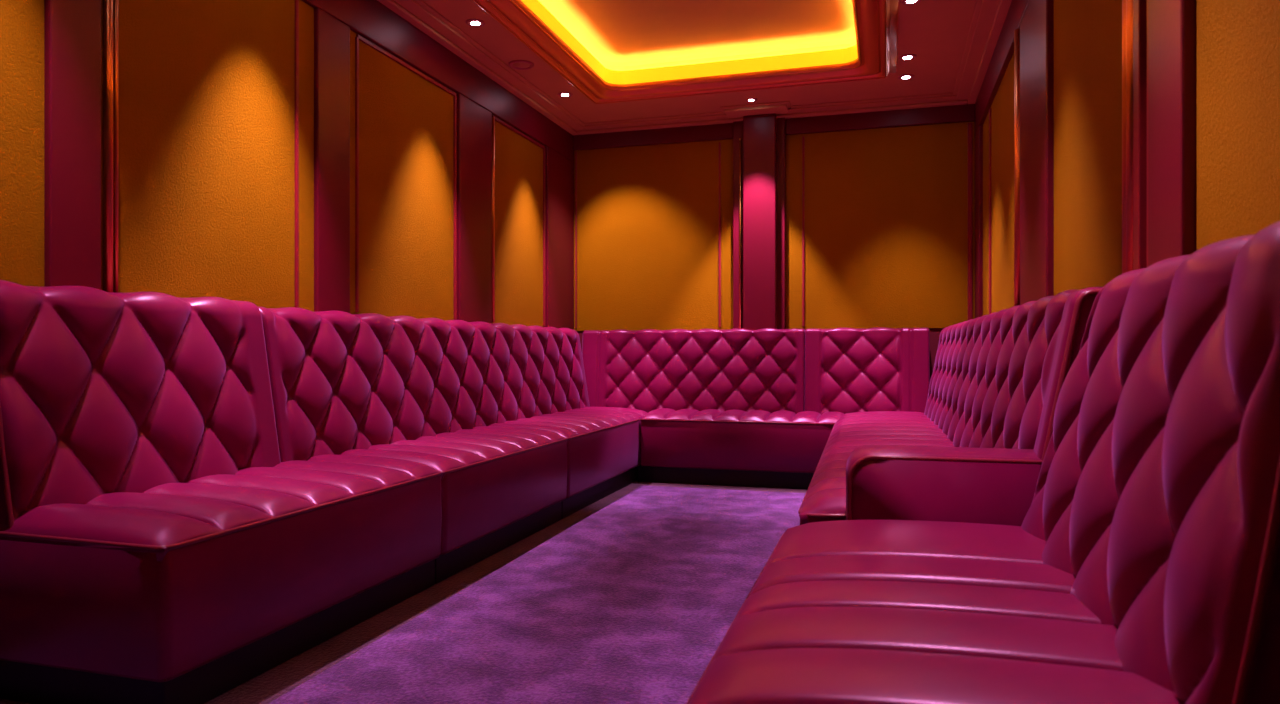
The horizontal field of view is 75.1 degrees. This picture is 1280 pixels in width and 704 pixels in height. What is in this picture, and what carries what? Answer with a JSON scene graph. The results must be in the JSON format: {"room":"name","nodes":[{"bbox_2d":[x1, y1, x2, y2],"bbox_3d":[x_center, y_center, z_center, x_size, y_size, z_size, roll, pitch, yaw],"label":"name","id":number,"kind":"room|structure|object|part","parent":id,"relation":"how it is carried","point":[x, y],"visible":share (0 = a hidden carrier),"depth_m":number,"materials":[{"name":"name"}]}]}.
{"room":"nightclub lounge","nodes":[
{"label":"nightclub lounge","id":0,"kind":"room"},
{"bbox_2d":[0,480,806,703],"bbox_3d":[-0.178,0.930,2.446,3.130,0.100,7.590,0,0,16],"label":"floor","id":1,"kind":"structure","parent":0,"point":[283,678],"depth_m":2.73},
{"bbox_2d":[0,280,646,703],"bbox_3d":[-0.838,0.345,4.038,0.712,1.069,4.212,0,0,16],"label":"banquette","id":2,"kind":"object","parent":1,"relation":"on","point":[199,495],"visible":0.99,"depth_m":2.53,"materials":[{"name":"leather"}]},
{"bbox_3d":[-1.521,0.133,2.559,0.242,0.644,0.953,0,0,16],"label":"backrest","id":3,"kind":"part","parent":2,"relation":"part of","materials":[{"name":"leather"}]},
{"bbox_3d":[-1.243,0.614,2.626,0.681,0.317,1.270,0,0,16],"label":"seat","id":4,"kind":"part","parent":2,"relation":"part of","materials":[{"name":"leather"}]},
{"bbox_2d":[0,455,442,560],"bbox_3d":[-1.216,0.439,2.618,0.618,0.093,1.262,0,0,16],"label":"seat cushion","id":5,"kind":"object","parent":2,"relation":"on","point":[196,514],"depth_m":2.24,"materials":[{"name":"leather"}]},
{"bbox_3d":[-0.925,0.139,4.572,0.241,0.628,3.238,0,0,16],"label":"backrest","id":6,"kind":"part","parent":2,"relation":"part of","materials":[{"name":"leather"}]},
{"bbox_2d":[340,426,567,479],"bbox_3d":[-0.853,0.439,3.841,0.618,0.093,1.272,0,0,16],"label":"seat cushion","id":7,"kind":"object","parent":2,"relation":"on","point":[458,452],"depth_m":3.63,"materials":[{"name":"leather"}]},
{"bbox_3d":[-0.881,0.614,3.849,0.681,0.317,1.280,0,0,16],"label":"seat","id":8,"kind":"part","parent":2,"relation":"part of","materials":[{"name":"leather"}]},
{"bbox_2d":[489,407,646,442],"bbox_3d":[-0.438,0.439,5.242,0.618,0.093,1.636,0,0,16],"label":"seat cushion","id":9,"kind":"object","parent":2,"relation":"on","point":[576,424],"depth_m":4.98,"materials":[{"name":"leather"}]},
{"bbox_3d":[-0.466,0.614,5.250,0.681,0.317,1.644,0,0,16],"label":"seat","id":10,"kind":"part","parent":2,"relation":"part of","materials":[{"name":"leather"}]},
{"bbox_2d":[0,485,805,703],"bbox_3d":[-0.285,0.874,2.118,2.750,0.011,6.500,0,0,16],"label":"carpet","id":11,"kind":"object","parent":1,"relation":"on","point":[633,601],"visible":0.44,"depth_m":2.72,"materials":[{"name":"purple carpet"}]},
{"bbox_2d":[582,327,929,488],"bbox_3d":[0.699,0.357,5.695,2.435,1.046,0.568,0,0,16],"label":"banquette","id":12,"kind":"object","parent":1,"relation":"on","point":[731,407],"visible":0.94,"depth_m":5.63,"materials":[{"name":"leather"}]},
{"bbox_3d":[0.360,0.143,5.981,1.623,0.617,0.211,0,0,16],"label":"backrest","id":13,"kind":"part","parent":12,"relation":"part of","materials":[{"name":"leather"}]},
{"bbox_3d":[0.718,0.614,5.676,1.345,0.317,0.538,0,0,16],"label":"seat","id":14,"kind":"part","parent":12,"relation":"part of","materials":[{"name":"leather"}]},
{"bbox_2d":[640,408,843,424],"bbox_3d":[0.710,0.442,5.649,1.337,0.087,0.475,0,0,16],"label":"seat cushion","id":15,"kind":"object","parent":12,"relation":"on","point":[657,416],"depth_m":5.52,"materials":[{"name":"leather"}]},
{"bbox_3d":[1.530,0.143,5.635,0.808,0.617,0.211,0,0,16],"label":"backrest","id":16,"kind":"part","parent":12,"relation":"part of","materials":[{"name":"leather"}]},
{"bbox_2d":[798,287,1102,525],"bbox_3d":[1.229,0.359,3.746,0.789,1.043,3.555,0,0,15],"label":"banquette","id":17,"kind":"object","parent":1,"relation":"on","point":[977,449],"visible":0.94,"depth_m":2.22,"materials":[{"name":"leather"}]},
{"bbox_3d":[1.241,0.614,3.842,0.758,0.317,3.363,0,0,15],"label":"seat","id":18,"kind":"part","parent":17,"relation":"part of","materials":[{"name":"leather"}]},
{"bbox_2d":[799,411,953,523],"bbox_3d":[1.204,0.433,3.852,0.675,0.103,3.355,0,0,15],"label":"seat cushion","id":19,"kind":"object","parent":17,"relation":"on","point":[824,499],"depth_m":3.64,"materials":[{"name":"leather"}]},
{"bbox_3d":[0.796,0.505,2.124,0.525,0.520,0.185,0,0,15],"label":"armrest","id":20,"kind":"part","parent":17,"relation":"part of","materials":[{"name":"leather"}]},
{"bbox_3d":[1.489,0.146,3.667,0.244,0.618,3.525,0,0,15],"label":"backrest","id":21,"kind":"part","parent":17,"relation":"part of","materials":[{"name":"leather"}]},
{"bbox_2d":[686,221,1279,703],"bbox_3d":[0.571,0.360,1.414,0.788,1.039,1.244,0,0,16],"label":"banquette","id":22,"kind":"object","parent":1,"relation":"on","point":[1142,565],"visible":1,"depth_m":1.13,"materials":[{"name":"leather"}]},
{"bbox_2d":[750,520,1075,594],"bbox_3d":[0.610,0.435,1.727,0.675,0.089,0.611,0,0,16],"label":"seat cushion","id":23,"kind":"object","parent":22,"relation":"on","point":[958,553],"depth_m":1.65,"materials":[{"name":"leather"}]},
{"bbox_2d":[688,580,1183,703],"bbox_3d":[0.434,0.435,1.131,0.675,0.089,0.616,0,0,16],"label":"seat cushion","id":24,"kind":"object","parent":22,"relation":"on","point":[838,641],"depth_m":1.12,"materials":[{"name":"leather"}]},
{"bbox_3d":[0.833,0.153,1.362,0.256,0.624,1.165,0,0,16],"label":"backrest","id":25,"kind":"part","parent":22,"relation":"part of","materials":[{"name":"leather"}]},
{"bbox_2d":[422,0,976,122],"bbox_3d":[-0.178,-1.785,2.446,2.930,0.170,7.390,0,0,16],"label":"ceiling","id":26,"kind":"structure","parent":0,"point":[622,35],"depth_m":4.88,"materials":[{"name":"paint"}]},
{"bbox_2d":[466,19,484,26],"bbox_3d":[-0.849,-1.696,4.298,0.100,0.007,0.100,0,0,16],"label":"recessed light","id":27,"kind":"object","parent":26,"relation":"in","point":[471,22],"visible":1,"depth_m":4.29,"materials":[{"name":"ceramic"}]},
{"bbox_2d":[377,0,585,134],"bbox_3d":[-1.496,-1.677,2.837,0.180,0.045,7.390,0,0,16],"label":"trim","id":28,"kind":"structure","parent":26,"relation":"attached to","point":[418,13],"depth_m":4.73,"materials":[{"name":"paint"}]},
{"bbox_2d":[509,60,533,69],"bbox_3d":[-0.701,-1.694,4.922,0.150,0.013,0.150,0,0,16],"label":"ceiling speaker","id":29,"kind":"object","parent":26,"relation":"attached to","point":[515,64],"visible":1,"depth_m":4.91,"materials":[{"name":"ceramic"}]},
{"bbox_2d":[513,62,529,67],"bbox_3d":[-0.701,-1.693,4.922,0.104,0.012,0.104,0,0,16],"label":"grille","id":30,"kind":"object","parent":29,"relation":"attached to","point":[515,64],"depth_m":4.91,"materials":[{"name":"paint"}]},
{"bbox_2d":[558,92,572,96],"bbox_3d":[-0.494,-1.696,5.497,0.100,0.007,0.100,0,0,16],"label":"recessed light","id":31,"kind":"object","parent":26,"relation":"in","point":[561,94],"visible":1,"depth_m":5.48,"materials":[{"name":"ceramic"}]},
{"bbox_2d":[472,0,898,103],"bbox_3d":[-0.121,-1.677,2.857,1.969,0.066,5.134,0,0,16],"label":"trim","id":32,"kind":"structure","parent":26,"relation":"attached to","point":[867,9],"depth_m":4.88,"materials":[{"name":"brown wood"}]},
{"bbox_2d":[521,0,857,83],"bbox_3d":[-0.121,-1.746,2.857,1.695,0.092,4.860,0,0,16],"label":"light","id":33,"kind":"object","parent":26,"relation":"attached to","point":[839,56],"visible":0.7,"depth_m":5.05,"materials":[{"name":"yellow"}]},
{"bbox_2d":[745,98,756,101],"bbox_3d":[0.750,-1.696,5.613,0.080,0.007,0.080,0,0,16],"label":"recessed light","id":34,"kind":"object","parent":26,"relation":"in","point":[747,99],"visible":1,"depth_m":5.61,"materials":[{"name":"ceramic"}]},
{"bbox_2d":[898,74,914,79],"bbox_3d":[1.644,-1.696,5.145,0.100,0.007,0.100,0,0,16],"label":"recessed light","id":35,"kind":"object","parent":26,"relation":"in","point":[905,76],"visible":1,"depth_m":5.14,"materials":[{"name":"ceramic"}]},
{"bbox_2d":[898,54,916,60],"bbox_3d":[1.542,-1.696,4.800,0.100,0.007,0.100,0,0,16],"label":"recessed light","id":36,"kind":"object","parent":26,"relation":"in","point":[906,57],"visible":1,"depth_m":4.79,"materials":[{"name":"ceramic"}]},
{"bbox_2d":[901,0,921,4],"bbox_3d":[1.312,-1.696,4.023,0.100,0.007,0.100,0,0,16],"label":"recessed light","id":37,"kind":"object","parent":26,"relation":"in","point":[904,2],"visible":1,"depth_m":4.04,"materials":[{"name":"ceramic"}]},
{"bbox_2d":[574,150,943,378],"bbox_3d":[0.886,-0.610,6.037,2.930,2.980,0.100,0,0,16],"label":"wall","id":38,"kind":"structure","parent":0,"point":[934,333],"depth_m":5.66,"materials":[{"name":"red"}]},
{"bbox_2d":[573,123,732,149],"bbox_3d":[0.086,-1.623,6.206,1.240,0.155,0.030,0,0,16],"label":"trim","id":39,"kind":"structure","parent":38,"relation":"attached to","point":[714,131],"depth_m":6.19,"materials":[{"name":"red paint"}]},
{"bbox_2d":[574,139,732,330],"bbox_3d":[0.088,-0.853,6.211,1.240,1.385,0.020,0,0,16],"label":"wall panel","id":40,"kind":"object","parent":38,"relation":"attached to","point":[653,224],"visible":0.85,"depth_m":6.21,"materials":[{"name":"orange fabric"}]},
{"bbox_2d":[739,138,741,328],"bbox_3d":[0.718,-0.846,5.963,0.021,1.371,0.022,0,0,16],"label":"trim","id":41,"kind":"structure","parent":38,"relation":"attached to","point":[740,139],"depth_m":5.95,"materials":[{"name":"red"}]},
{"bbox_2d":[733,118,785,328],"bbox_3d":[0.854,-0.410,5.963,0.370,2.580,0.060,0,0,16],"label":"trim","id":42,"kind":"structure","parent":38,"relation":"attached to","point":[738,125],"depth_m":5.92,"materials":[{"name":"red paint"}]},
{"bbox_2d":[743,113,776,329],"bbox_3d":[0.848,-0.395,5.892,0.230,2.550,0.080,0,0,16],"label":"column","id":43,"kind":"structure","parent":38,"relation":"attached to","point":[759,131],"depth_m":5.85,"materials":[{"name":"red paint"}]},
{"bbox_2d":[577,93,967,134],"bbox_3d":[0.827,-1.677,5.846,2.765,0.045,0.300,0,0,16],"label":"trim","id":44,"kind":"structure","parent":38,"relation":"attached to","point":[729,114],"depth_m":5.78,"materials":[{"name":"paint"}]},
{"bbox_2d":[785,104,974,134],"bbox_3d":[1.637,-1.623,5.747,1.255,0.155,0.030,0,0,16],"label":"trim","id":45,"kind":"structure","parent":38,"relation":"attached to","point":[955,113],"depth_m":5.72,"materials":[{"name":"red paint"}]},
{"bbox_2d":[786,121,974,328],"bbox_3d":[1.639,-0.853,5.752,1.255,1.385,0.020,0,0,16],"label":"wall panel","id":46,"kind":"object","parent":38,"relation":"attached to","point":[880,222],"visible":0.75,"depth_m":5.74,"materials":[{"name":"orange fabric"}]},
{"bbox_3d":[-1.630,-0.610,2.876,0.100,2.980,7.590,0,0,16],"label":"wall","id":47,"kind":"structure","parent":0,"visible":0},
{"bbox_2d":[0,0,43,286],"bbox_3d":[-1.908,-0.807,1.744,0.010,1.295,1.360,0,0,16],"label":"wall panel","id":48,"kind":"object","parent":47,"relation":"attached to","point":[21,21],"visible":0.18,"depth_m":2.33,"materials":[{"name":"orange fabric"}]},
{"bbox_2d":[44,0,100,289],"bbox_3d":[-1.682,-0.287,2.472,0.030,2.335,0.165,0,0,16],"label":"pilaster","id":49,"kind":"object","parent":47,"relation":"attached to","point":[72,28],"depth_m":2.45,"materials":[{"name":"red paint"}]},
{"bbox_2d":[101,0,313,311],"bbox_3d":[-1.514,-0.807,3.035,0.033,1.295,1.010,0,0,16],"label":"wall panel","id":50,"kind":"object","parent":47,"relation":"attached to","point":[207,106],"visible":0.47,"depth_m":2.98,"materials":[{"name":"orange fabric"}]},
{"bbox_3d":[-1.645,-0.812,2.578,0.026,1.265,0.026,0,0,16],"label":"rod","id":51,"kind":"part","parent":50,"relation":"part of","materials":[{"name":"orange metal"}]},
{"bbox_3d":[-1.641,-0.812,2.608,0.014,1.265,0.014,0,0,16],"label":"rod","id":52,"kind":"part","parent":50,"relation":"part of","materials":[{"name":"orange metal"}]},
{"bbox_2d":[314,8,349,312],"bbox_3d":[-1.341,-0.287,3.625,0.030,2.335,0.220,0,0,16],"label":"pilaster","id":53,"kind":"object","parent":47,"relation":"attached to","point":[331,36],"depth_m":3.59,"materials":[{"name":"red paint"}]},
{"bbox_2d":[350,30,456,320],"bbox_3d":[-1.173,-0.807,4.209,0.020,1.295,0.995,0,0,16],"label":"wall panel","id":54,"kind":"object","parent":47,"relation":"attached to","point":[403,121],"visible":0.9,"depth_m":4.13,"materials":[{"name":"orange fabric"}]},
{"bbox_2d":[302,0,573,161],"bbox_3d":[-1.568,-1.577,2.858,0.030,0.245,7.390,0,0,16],"label":"trim","id":55,"kind":"structure","parent":47,"relation":"attached to","point":[372,20],"depth_m":4.48,"materials":[{"name":"red paint"}]},
{"bbox_2d":[456,93,491,323],"bbox_3d":[-0.970,-0.287,4.876,0.030,2.335,0.400,0,0,16],"label":"trim","id":56,"kind":"structure","parent":47,"relation":"attached to","point":[474,122],"depth_m":4.85,"materials":[{"name":"red paint"}]},
{"bbox_2d":[492,115,544,326],"bbox_3d":[-0.789,-0.807,5.485,0.032,1.295,0.870,0,0,16],"label":"wall panel","id":57,"kind":"object","parent":47,"relation":"attached to","point":[518,160],"visible":0.82,"depth_m":5.46,"materials":[{"name":"orange fabric"}]},
{"bbox_3d":[-0.900,-0.807,5.096,0.024,1.255,0.024,0,0,16],"label":"rod","id":58,"kind":"part","parent":57,"relation":"part of","materials":[{"name":"red wood"}]},
{"bbox_2d":[545,147,573,329],"bbox_3d":[-0.592,-0.287,6.152,0.030,2.335,0.520,0,0,16],"label":"trim","id":59,"kind":"structure","parent":47,"relation":"attached to","point":[559,170],"depth_m":6.11,"materials":[{"name":"red paint"}]},
{"bbox_3d":[1.275,-0.610,2.016,0.100,2.980,7.590,0,0,16],"label":"wall","id":60,"kind":"structure","parent":0,"visible":0},
{"bbox_2d":[975,125,982,317],"bbox_3d":[2.224,-0.287,5.458,0.035,2.335,0.250,0,0,16],"label":"trim","id":61,"kind":"structure","parent":60,"relation":"attached to","point":[979,133],"depth_m":5.34,"materials":[{"name":"red paint"}]},
{"bbox_2d":[953,0,1011,103],"bbox_3d":[1.138,-1.677,2.056,0.185,0.045,7.390,0,0,16],"label":"trim","id":62,"kind":"structure","parent":60,"relation":"attached to","point":[988,18],"depth_m":4.55,"materials":[{"name":"paint"}]},
{"bbox_2d":[983,28,1019,315],"bbox_3d":[1.937,-0.807,4.516,0.050,1.295,1.720,0,0,16],"label":"wall panel","id":63,"kind":"object","parent":60,"relation":"attached to","point":[1001,126],"visible":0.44,"depth_m":4.39,"materials":[{"name":"orange fabric"}]},
{"bbox_3d":[1.704,-0.812,3.740,0.045,1.265,0.045,0,0,16],"label":"rod","id":64,"kind":"part","parent":63,"relation":"part of","materials":[{"name":"orange metal"}]},
{"bbox_2d":[975,0,1029,133],"bbox_3d":[1.210,-1.577,2.035,0.035,0.245,7.390,0,0,16],"label":"trim","id":65,"kind":"structure","parent":60,"relation":"attached to","point":[1003,52],"depth_m":4.37,"materials":[{"name":"red paint"}]},
{"bbox_2d":[1020,0,1053,304],"bbox_3d":[1.609,-0.287,3.382,0.035,2.335,0.640,0,0,16],"label":"trim","id":66,"kind":"structure","parent":60,"relation":"attached to","point":[1037,23],"depth_m":3.28,"materials":[{"name":"red paint"}]},
{"bbox_2d":[1054,0,1147,295],"bbox_3d":[1.338,-0.738,2.477,0.041,1.435,1.250,0,0,16],"label":"wall panel","id":67,"kind":"object","parent":60,"relation":"attached to","point":[1101,46],"visible":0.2,"depth_m":2.41,"materials":[{"name":"orange fabric"}]},
{"bbox_3d":[1.217,-0.745,2.075,0.030,1.410,0.030,0,0,16],"label":"rod","id":68,"kind":"part","parent":67,"relation":"part of","materials":[{"name":"orange metal"}]},
{"bbox_3d":[1.202,-0.745,2.027,0.034,1.410,0.034,0,0,16],"label":"rod","id":69,"kind":"part","parent":67,"relation":"part of","materials":[{"name":"orange metal"}]},
{"bbox_2d":[1148,0,1195,265],"bbox_3d":[1.131,-0.287,1.769,0.035,2.335,0.225,0,0,16],"label":"pilaster","id":70,"kind":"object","parent":60,"relation":"attached to","point":[1171,23],"depth_m":1.73,"materials":[{"name":"red paint"}]},
{"bbox_2d":[1196,0,1279,250],"bbox_3d":[0.891,-0.738,0.912,0.010,1.435,1.555,0,0,16],"label":"wall panel","id":71,"kind":"object","parent":60,"relation":"attached to","point":[1238,41],"visible":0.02,"depth_m":1.47,"materials":[{"name":"orange fabric"}]}
]}

